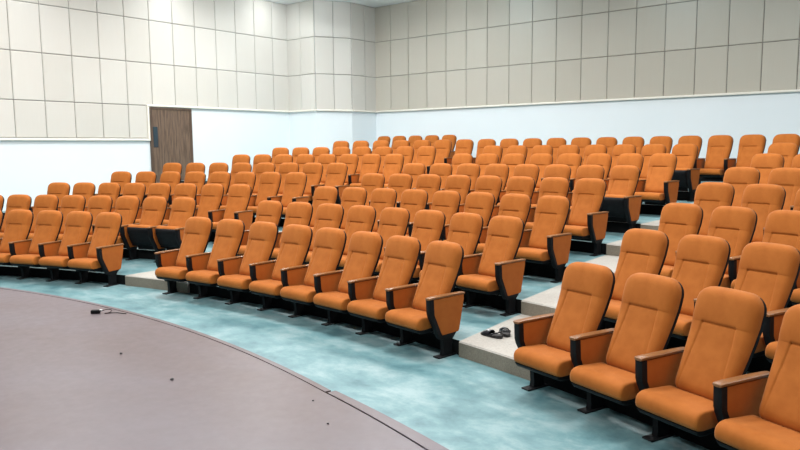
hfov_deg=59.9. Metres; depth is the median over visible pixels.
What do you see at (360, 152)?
chair
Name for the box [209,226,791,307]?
tier
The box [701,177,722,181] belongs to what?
baseboard
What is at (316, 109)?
trim
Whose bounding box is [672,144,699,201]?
chair
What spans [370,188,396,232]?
chair
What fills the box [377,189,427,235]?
chair
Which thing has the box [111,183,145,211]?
chair
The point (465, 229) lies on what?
chair
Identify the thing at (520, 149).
chair
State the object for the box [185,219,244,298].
chair
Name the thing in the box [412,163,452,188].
chair
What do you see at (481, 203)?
chair
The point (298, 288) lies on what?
chair
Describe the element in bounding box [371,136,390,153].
chair
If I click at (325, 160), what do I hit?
chair
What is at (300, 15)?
wall
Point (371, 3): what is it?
ceiling
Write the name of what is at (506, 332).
sandal
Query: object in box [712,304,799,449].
chair
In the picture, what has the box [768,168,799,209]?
chair
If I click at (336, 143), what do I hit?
chair
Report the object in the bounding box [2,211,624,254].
tier
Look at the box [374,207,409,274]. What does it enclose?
chair
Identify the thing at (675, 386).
chair
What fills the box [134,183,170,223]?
chair
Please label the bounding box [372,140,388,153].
chair
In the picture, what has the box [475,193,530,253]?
chair
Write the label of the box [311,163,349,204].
chair
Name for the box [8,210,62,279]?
chair
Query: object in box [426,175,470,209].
chair
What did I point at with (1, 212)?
chair
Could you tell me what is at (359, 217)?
chair
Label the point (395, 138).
chair
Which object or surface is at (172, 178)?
chair
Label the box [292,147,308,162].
chair
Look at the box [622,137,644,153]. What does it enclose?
chair
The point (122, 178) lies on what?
chair
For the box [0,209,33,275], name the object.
chair
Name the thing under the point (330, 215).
chair
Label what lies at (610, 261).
step
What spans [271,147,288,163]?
chair
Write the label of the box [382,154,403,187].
chair
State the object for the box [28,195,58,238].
chair
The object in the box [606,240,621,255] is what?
step
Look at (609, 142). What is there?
chair
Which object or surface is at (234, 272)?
chair
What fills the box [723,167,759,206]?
chair
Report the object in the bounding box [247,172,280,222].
chair
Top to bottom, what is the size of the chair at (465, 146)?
1.002 m
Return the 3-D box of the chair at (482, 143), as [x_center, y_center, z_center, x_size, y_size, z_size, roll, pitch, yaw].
[1.867,-1.502,16.158,0.555,1.002,0.628,4,8,32]
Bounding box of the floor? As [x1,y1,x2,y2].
[0,275,708,449]
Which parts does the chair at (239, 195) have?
arm, seat, armrest, arm, backrest, armrest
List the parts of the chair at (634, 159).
backrest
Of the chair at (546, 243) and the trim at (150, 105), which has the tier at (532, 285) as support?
the chair at (546, 243)
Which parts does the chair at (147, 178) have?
backrest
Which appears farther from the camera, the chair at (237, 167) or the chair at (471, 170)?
the chair at (237, 167)
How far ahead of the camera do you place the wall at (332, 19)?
20.38 m
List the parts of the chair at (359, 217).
seat, backrest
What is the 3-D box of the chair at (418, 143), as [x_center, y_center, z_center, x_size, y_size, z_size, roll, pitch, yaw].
[0.391,-1.584,16.997,0.555,1.002,0.628,3,7,27]
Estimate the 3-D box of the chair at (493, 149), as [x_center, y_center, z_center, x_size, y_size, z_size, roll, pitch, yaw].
[1.818,-1.190,14.784,0.555,1.002,0.628,4,8,34]
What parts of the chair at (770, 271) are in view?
seat, backrest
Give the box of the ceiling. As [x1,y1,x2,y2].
[264,0,416,7]
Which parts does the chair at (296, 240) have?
arm, armrest, seat, plate, support leg, backrest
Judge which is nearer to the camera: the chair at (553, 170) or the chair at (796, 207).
the chair at (796, 207)
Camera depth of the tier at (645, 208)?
11.48 m
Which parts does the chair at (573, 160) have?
backrest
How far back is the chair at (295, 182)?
12.71 m
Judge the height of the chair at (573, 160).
1.002 m
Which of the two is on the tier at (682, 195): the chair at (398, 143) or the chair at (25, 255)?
the chair at (398, 143)
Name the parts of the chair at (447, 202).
arm, backrest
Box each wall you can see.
[0,0,289,210]
[286,0,316,154]
[314,0,352,153]
[350,2,375,150]
[375,0,799,160]
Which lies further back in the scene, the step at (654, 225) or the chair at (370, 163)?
the chair at (370, 163)
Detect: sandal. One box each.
[481,329,502,338]
[499,327,510,336]
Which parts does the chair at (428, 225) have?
seat, backrest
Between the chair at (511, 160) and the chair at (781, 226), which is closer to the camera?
the chair at (781, 226)
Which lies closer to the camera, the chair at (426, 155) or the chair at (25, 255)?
the chair at (25, 255)
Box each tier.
[0,257,750,449]
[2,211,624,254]
[122,241,771,372]
[180,179,716,200]
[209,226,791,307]
[606,214,660,232]
[641,200,692,214]
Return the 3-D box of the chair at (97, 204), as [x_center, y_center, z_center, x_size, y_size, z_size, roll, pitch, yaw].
[-5.137,0.029,11.439,0.555,1.002,0.628,2,7,19]
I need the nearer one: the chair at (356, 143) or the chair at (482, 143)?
the chair at (482, 143)
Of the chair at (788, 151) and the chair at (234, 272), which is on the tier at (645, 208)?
the chair at (788, 151)
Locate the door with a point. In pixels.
(171, 134)
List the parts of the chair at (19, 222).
seat, backrest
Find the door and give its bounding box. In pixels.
[149,107,193,182]
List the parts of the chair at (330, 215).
seat, backrest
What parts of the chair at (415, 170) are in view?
backrest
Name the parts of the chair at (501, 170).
backrest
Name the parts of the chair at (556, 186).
seat, armrest, backrest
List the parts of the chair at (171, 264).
arm, armrest, seat, support leg, backrest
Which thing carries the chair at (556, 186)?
on the tier at (534, 269)
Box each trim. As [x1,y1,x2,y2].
[0,138,150,140]
[146,104,150,140]
[149,104,288,112]
[289,109,315,112]
[316,109,352,111]
[353,110,375,112]
[376,89,799,112]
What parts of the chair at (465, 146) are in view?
armrest, backrest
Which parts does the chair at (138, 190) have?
backrest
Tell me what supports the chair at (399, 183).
on the tier at (534, 269)
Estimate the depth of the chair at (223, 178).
13.44 m
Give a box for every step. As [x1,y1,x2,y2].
[125,271,189,292]
[459,314,531,380]
[521,284,561,315]
[586,255,618,272]
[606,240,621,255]
[640,220,659,230]
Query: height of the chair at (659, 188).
1.002 m
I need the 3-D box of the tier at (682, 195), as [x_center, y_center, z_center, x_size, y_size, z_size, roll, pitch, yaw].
[3.579,-0.736,14.483,19.490,0.177,6.413,5,8,39]
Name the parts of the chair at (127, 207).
seat, backrest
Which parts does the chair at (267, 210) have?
seat, armrest, backrest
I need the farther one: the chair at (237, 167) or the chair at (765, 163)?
the chair at (237, 167)
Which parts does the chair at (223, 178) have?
armrest, backrest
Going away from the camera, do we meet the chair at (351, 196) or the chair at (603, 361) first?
the chair at (603, 361)
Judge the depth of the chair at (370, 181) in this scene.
11.89 m
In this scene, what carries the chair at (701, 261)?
on the tier at (476, 319)
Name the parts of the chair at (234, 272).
arm, armrest, plate, seat, support leg, backrest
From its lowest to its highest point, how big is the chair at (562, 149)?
1.002 m
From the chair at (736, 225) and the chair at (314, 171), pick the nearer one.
the chair at (736, 225)
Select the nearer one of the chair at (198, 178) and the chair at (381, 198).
the chair at (381, 198)
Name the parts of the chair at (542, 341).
arm, plate, support leg, armrest, seat, backrest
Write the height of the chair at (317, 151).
1.002 m
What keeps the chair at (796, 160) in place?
on the tier at (618, 227)
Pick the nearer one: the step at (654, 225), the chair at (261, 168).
the step at (654, 225)
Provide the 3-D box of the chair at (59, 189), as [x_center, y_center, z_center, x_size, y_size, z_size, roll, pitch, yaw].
[-6.617,-0.291,13.077,0.555,1.002,0.628,1,7,12]
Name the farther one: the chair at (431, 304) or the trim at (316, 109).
the trim at (316, 109)
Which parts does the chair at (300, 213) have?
seat, armrest, backrest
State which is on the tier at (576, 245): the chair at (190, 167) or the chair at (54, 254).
the chair at (190, 167)
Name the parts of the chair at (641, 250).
support leg, seat, backrest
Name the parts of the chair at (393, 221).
seat, backrest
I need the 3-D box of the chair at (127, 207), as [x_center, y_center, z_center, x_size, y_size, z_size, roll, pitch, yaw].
[-4.615,0.045,11.253,0.555,1.002,0.628,2,7,21]
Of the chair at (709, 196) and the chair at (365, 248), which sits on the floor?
the chair at (365, 248)
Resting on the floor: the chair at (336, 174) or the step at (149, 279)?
the step at (149, 279)
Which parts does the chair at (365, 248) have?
arm, armrest, plate, seat, support leg, backrest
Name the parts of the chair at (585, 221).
seat, backrest, arm, support leg, armrest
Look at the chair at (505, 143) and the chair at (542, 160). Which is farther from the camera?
the chair at (505, 143)
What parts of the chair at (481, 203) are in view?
arm, armrest, backrest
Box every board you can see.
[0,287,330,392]
[327,390,448,449]
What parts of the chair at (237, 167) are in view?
backrest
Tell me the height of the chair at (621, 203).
1.002 m
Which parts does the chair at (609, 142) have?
backrest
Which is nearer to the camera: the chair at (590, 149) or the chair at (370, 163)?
the chair at (590, 149)
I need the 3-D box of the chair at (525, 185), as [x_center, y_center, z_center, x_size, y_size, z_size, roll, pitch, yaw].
[1.589,-0.204,10.159,0.555,1.002,0.628,5,9,42]
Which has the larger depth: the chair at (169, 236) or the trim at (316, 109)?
the trim at (316, 109)
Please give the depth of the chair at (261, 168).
14.42 m
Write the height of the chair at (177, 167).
1.002 m
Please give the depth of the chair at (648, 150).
12.72 m
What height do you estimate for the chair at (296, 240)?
1.002 m
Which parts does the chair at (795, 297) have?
seat, armrest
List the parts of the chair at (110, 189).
backrest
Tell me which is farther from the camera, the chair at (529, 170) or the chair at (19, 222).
the chair at (529, 170)
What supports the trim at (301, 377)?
attached to the stage
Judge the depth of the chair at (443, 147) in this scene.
16.77 m
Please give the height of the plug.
0.039 m
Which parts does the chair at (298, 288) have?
arm, armrest, plate, seat, support leg, backrest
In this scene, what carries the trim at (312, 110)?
attached to the wall at (300, 15)
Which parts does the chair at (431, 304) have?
arm, plate, armrest, support leg, seat, arm, backrest, plate, support leg, armrest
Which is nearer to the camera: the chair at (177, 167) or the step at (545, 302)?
the step at (545, 302)
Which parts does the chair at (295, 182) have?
armrest, backrest, armrest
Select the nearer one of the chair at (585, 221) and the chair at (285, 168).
the chair at (585, 221)
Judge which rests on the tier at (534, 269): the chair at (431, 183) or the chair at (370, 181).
the chair at (431, 183)
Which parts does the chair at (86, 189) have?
backrest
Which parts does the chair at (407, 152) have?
backrest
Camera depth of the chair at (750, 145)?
12.62 m
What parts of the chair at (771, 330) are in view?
arm, seat, armrest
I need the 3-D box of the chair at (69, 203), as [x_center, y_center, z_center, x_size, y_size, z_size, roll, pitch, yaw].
[-5.659,0.015,11.602,0.555,1.002,0.628,1,7,16]
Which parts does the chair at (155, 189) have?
armrest, backrest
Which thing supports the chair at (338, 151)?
on the tier at (645, 208)
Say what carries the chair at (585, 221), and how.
on the tier at (534, 269)
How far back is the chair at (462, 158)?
13.88 m
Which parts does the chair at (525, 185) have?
armrest, backrest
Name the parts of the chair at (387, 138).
backrest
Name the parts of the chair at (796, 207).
backrest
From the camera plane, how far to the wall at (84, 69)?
16.92 m
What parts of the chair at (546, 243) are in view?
armrest, seat, backrest, arm, support leg, armrest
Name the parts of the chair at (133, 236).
arm, armrest, support leg, seat, backrest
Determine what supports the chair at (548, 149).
on the tier at (645, 208)
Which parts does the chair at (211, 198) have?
backrest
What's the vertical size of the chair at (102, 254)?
1.002 m
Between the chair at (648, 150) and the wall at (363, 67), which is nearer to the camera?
the chair at (648, 150)
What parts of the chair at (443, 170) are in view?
backrest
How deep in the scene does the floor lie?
5.74 m
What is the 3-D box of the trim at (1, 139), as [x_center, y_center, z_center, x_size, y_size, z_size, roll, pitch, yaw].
[-12.895,-1.197,9.546,0.075,0.055,20.736,5,8,39]
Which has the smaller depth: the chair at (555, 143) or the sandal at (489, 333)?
the sandal at (489, 333)
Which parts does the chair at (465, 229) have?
arm, backrest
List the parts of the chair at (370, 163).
seat, armrest, backrest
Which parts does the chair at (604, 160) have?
arm, backrest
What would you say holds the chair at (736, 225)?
on the tier at (532, 285)
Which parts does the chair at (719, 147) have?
armrest, seat, backrest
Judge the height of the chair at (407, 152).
1.002 m
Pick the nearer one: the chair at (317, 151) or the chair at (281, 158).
the chair at (281, 158)
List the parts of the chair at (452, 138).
backrest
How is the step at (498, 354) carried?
on the floor
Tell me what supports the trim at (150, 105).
attached to the wall at (84, 69)
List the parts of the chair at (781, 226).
arm, seat, backrest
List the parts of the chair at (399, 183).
backrest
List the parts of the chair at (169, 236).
arm, armrest, seat, arm, backrest, armrest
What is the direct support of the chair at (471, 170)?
on the tier at (576, 245)
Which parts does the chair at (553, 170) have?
armrest, backrest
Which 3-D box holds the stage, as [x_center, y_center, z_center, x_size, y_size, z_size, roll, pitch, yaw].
[-6.747,1.641,1.448,18.661,0.330,13.435,5,8,39]
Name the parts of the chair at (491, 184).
armrest, backrest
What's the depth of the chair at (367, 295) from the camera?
6.95 m
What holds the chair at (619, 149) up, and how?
on the tier at (645, 208)
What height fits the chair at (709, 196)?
1.002 m
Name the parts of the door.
vision panel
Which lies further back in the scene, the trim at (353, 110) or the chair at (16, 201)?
the trim at (353, 110)
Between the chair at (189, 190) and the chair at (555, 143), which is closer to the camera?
the chair at (189, 190)
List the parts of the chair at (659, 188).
armrest, seat, backrest, arm, armrest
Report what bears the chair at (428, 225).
on the tier at (476, 319)
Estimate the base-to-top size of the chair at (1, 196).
1.002 m
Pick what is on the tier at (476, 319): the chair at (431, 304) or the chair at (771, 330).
the chair at (771, 330)
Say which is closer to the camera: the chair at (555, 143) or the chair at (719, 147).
the chair at (719, 147)
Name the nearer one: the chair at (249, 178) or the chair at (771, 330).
the chair at (771, 330)
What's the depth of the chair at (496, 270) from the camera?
7.43 m
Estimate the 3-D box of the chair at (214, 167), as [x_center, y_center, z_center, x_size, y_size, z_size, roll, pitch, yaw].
[-4.016,-0.817,14.729,0.555,1.002,0.628,2,7,19]
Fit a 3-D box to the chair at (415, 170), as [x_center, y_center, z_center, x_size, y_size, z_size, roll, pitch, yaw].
[0.096,-0.631,12.754,0.555,1.002,0.628,4,8,33]
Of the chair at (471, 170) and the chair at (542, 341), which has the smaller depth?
the chair at (542, 341)
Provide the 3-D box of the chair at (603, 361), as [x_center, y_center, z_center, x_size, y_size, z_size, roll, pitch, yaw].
[1.528,0.857,4.781,0.628,1.002,0.555,-4,8,-32]
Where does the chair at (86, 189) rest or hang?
on the tier at (532, 285)
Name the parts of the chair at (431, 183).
backrest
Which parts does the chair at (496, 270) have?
arm, support leg, plate, armrest, seat, backrest, arm, plate, support leg, armrest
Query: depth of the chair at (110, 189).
12.93 m
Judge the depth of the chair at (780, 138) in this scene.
12.19 m
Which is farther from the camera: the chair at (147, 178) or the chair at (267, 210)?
the chair at (147, 178)
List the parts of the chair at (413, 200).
backrest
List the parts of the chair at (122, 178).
backrest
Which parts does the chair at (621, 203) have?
seat, backrest, arm, support leg, armrest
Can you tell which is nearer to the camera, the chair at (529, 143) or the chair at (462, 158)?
the chair at (462, 158)
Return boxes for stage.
[0,289,424,449]
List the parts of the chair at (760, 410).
arm, armrest, seat, backrest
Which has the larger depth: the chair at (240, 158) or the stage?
the chair at (240, 158)
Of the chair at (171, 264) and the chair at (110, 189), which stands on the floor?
the chair at (171, 264)
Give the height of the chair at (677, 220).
1.002 m
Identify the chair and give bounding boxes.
[0,194,31,237]
[0,195,3,210]
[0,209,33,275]
[0,210,3,229]
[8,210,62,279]
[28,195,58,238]
[30,182,69,211]
[37,211,92,281]
[57,182,95,210]
[57,195,85,240]
[67,212,123,286]
[84,182,120,210]
[86,195,112,241]
[92,196,139,247]
[94,171,131,195]
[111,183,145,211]
[119,171,156,206]
[120,196,167,260]
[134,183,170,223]
[144,171,180,207]
[147,197,195,262]
[154,217,212,294]
[162,163,181,173]
[162,183,196,224]
[168,171,205,206]
[184,163,204,182]
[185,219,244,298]
[194,184,223,231]
[195,172,230,207]
[205,163,228,183]
[208,184,252,233]
[217,221,278,304]
[220,172,255,208]
[227,163,251,194]
[230,154,249,174]
[237,200,282,255]
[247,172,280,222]
[249,224,312,310]
[252,154,271,173]
[252,163,274,194]
[267,172,308,226]
[270,202,312,259]
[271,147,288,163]
[274,154,292,172]
[277,163,298,195]
[280,227,346,317]
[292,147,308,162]
[296,154,314,171]
[303,163,322,204]
[304,203,343,264]
[309,186,337,231]
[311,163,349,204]
[312,147,329,162]
[313,231,382,325]
[317,154,335,184]
[332,141,348,153]
[333,147,349,162]
[337,205,375,269]
[339,154,358,184]
[340,187,366,230]
[347,235,420,334]
[348,154,380,186]
[352,141,368,153]
[353,147,370,173]
[361,173,384,205]
[369,174,412,206]
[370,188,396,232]
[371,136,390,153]
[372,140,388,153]
[374,146,392,173]
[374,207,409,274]
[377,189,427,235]
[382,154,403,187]
[383,146,413,173]
[384,210,445,280]
[385,241,464,358]
[386,163,425,188]
[391,136,405,149]
[392,140,409,153]
[396,174,440,207]
[408,135,421,147]
[408,190,460,240]
[412,140,430,162]
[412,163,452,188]
[416,146,435,173]
[419,212,483,287]
[425,135,438,146]
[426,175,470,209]
[434,139,451,163]
[440,163,479,189]
[441,192,494,253]
[442,135,456,156]
[444,139,473,164]
[451,153,472,174]
[456,216,525,316]
[458,175,501,212]
[469,164,508,192]
[473,139,495,163]
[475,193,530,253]
[477,153,498,175]
[483,145,502,163]
[488,176,534,225]
[497,164,538,204]
[500,139,518,163]
[503,153,524,189]
[507,145,527,160]
[513,262,614,390]
[515,195,571,282]
[523,138,541,163]
[524,177,569,229]
[529,153,552,190]
[531,145,552,155]
[531,164,570,206]
[541,153,581,191]
[546,138,565,163]
[556,145,579,163]
[563,178,608,255]
[567,165,604,208]
[569,273,683,413]
[570,153,611,191]
[571,137,591,164]
[583,137,617,158]
[583,144,606,164]
[600,165,641,229]
[600,228,668,329]
[603,153,643,193]
[607,144,635,178]
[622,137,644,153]
[634,153,678,213]
[634,286,766,441]
[639,144,665,179]
[649,136,672,152]
[658,203,702,277]
[671,234,730,339]
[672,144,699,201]
[675,206,757,287]
[678,136,701,157]
[693,242,799,357]
[694,135,732,184]
[694,182,734,234]
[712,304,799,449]
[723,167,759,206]
[724,134,765,171]
[728,210,799,305]
[741,184,785,242]
[750,153,783,183]
[762,308,788,363]
[763,189,799,234]
[767,143,798,167]
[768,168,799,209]
[772,134,799,151]
[790,272,799,305]
[791,154,799,167]
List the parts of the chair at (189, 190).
armrest, backrest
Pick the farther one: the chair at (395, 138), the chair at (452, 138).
the chair at (395, 138)
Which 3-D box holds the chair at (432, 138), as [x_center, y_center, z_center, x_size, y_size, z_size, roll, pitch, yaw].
[0.685,-1.952,18.948,0.555,1.002,0.628,5,8,39]
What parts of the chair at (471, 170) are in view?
backrest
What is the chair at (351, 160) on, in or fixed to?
on the tier at (618, 227)
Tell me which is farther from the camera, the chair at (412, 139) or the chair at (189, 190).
the chair at (412, 139)
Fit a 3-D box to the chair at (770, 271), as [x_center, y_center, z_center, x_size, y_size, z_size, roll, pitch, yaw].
[2.622,0.650,5.305,0.628,1.002,0.555,-4,7,-31]
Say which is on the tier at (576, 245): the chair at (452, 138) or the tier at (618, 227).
the tier at (618, 227)
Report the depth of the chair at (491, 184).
10.55 m
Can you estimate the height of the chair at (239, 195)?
1.002 m
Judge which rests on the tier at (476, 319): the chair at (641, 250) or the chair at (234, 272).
the chair at (641, 250)
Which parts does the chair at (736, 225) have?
seat, backrest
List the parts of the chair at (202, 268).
arm, armrest, support leg, seat, backrest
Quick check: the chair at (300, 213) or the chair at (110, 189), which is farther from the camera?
the chair at (110, 189)
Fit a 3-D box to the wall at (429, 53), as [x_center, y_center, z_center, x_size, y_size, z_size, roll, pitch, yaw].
[6.331,-3.284,16.037,18.076,5.640,0.230,5,8,38]
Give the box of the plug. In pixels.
[90,309,125,313]
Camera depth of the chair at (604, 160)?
12.08 m
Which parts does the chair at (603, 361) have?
arm, plate, support leg, armrest, seat, backrest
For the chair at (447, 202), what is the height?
1.002 m
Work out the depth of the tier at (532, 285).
7.72 m
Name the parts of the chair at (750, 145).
arm, armrest, backrest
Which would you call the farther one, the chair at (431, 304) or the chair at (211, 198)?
the chair at (211, 198)
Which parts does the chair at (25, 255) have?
arm, armrest, seat, support leg, backrest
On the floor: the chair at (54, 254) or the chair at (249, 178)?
the chair at (54, 254)
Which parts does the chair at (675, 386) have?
arm, plate, support leg, armrest, seat, backrest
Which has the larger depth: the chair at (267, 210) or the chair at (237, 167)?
the chair at (237, 167)
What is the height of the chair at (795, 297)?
1.002 m
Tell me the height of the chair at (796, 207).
1.002 m
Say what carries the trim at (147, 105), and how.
attached to the wall at (84, 69)
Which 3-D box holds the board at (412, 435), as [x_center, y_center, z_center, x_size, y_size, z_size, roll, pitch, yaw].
[1.039,1.631,0.920,0.813,0.333,7.780,-2,7,-17]
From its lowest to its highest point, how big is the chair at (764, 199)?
1.002 m
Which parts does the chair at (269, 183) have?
seat, armrest, backrest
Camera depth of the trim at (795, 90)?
16.88 m
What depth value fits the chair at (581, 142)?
14.89 m
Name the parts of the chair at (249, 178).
armrest, backrest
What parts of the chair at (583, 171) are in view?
armrest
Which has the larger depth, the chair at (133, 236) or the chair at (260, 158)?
the chair at (260, 158)
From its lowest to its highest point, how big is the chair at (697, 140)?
1.002 m
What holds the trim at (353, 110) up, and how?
attached to the wall at (363, 67)
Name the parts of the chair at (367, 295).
arm, plate, armrest, support leg, seat, backrest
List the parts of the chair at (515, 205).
seat, armrest, backrest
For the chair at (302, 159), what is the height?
1.002 m
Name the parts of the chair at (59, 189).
backrest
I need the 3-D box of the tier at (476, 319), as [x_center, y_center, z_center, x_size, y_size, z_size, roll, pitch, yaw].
[-2.524,1.079,7.079,19.490,0.158,5.724,5,8,39]
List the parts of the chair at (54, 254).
arm, armrest, seat, support leg, backrest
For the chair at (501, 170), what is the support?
on the tier at (576, 245)
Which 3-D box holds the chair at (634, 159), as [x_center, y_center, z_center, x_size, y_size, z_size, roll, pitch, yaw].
[3.714,-0.703,11.696,0.555,1.002,0.628,6,9,44]
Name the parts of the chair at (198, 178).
backrest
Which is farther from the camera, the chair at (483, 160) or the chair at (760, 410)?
the chair at (483, 160)
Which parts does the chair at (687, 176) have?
backrest, arm, support leg, armrest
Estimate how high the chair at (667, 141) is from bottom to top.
1.002 m
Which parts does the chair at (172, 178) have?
backrest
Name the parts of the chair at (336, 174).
arm, backrest, arm, armrest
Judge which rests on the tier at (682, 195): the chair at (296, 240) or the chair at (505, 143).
the chair at (505, 143)
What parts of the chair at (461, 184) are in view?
backrest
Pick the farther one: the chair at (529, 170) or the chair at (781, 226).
the chair at (529, 170)
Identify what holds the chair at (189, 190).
on the tier at (532, 285)
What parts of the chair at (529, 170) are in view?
backrest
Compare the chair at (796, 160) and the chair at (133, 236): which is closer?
the chair at (796, 160)
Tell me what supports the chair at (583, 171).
on the tier at (576, 245)
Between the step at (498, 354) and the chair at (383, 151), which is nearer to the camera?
the step at (498, 354)
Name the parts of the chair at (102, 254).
arm, armrest, support leg, seat, arm, backrest, armrest, support leg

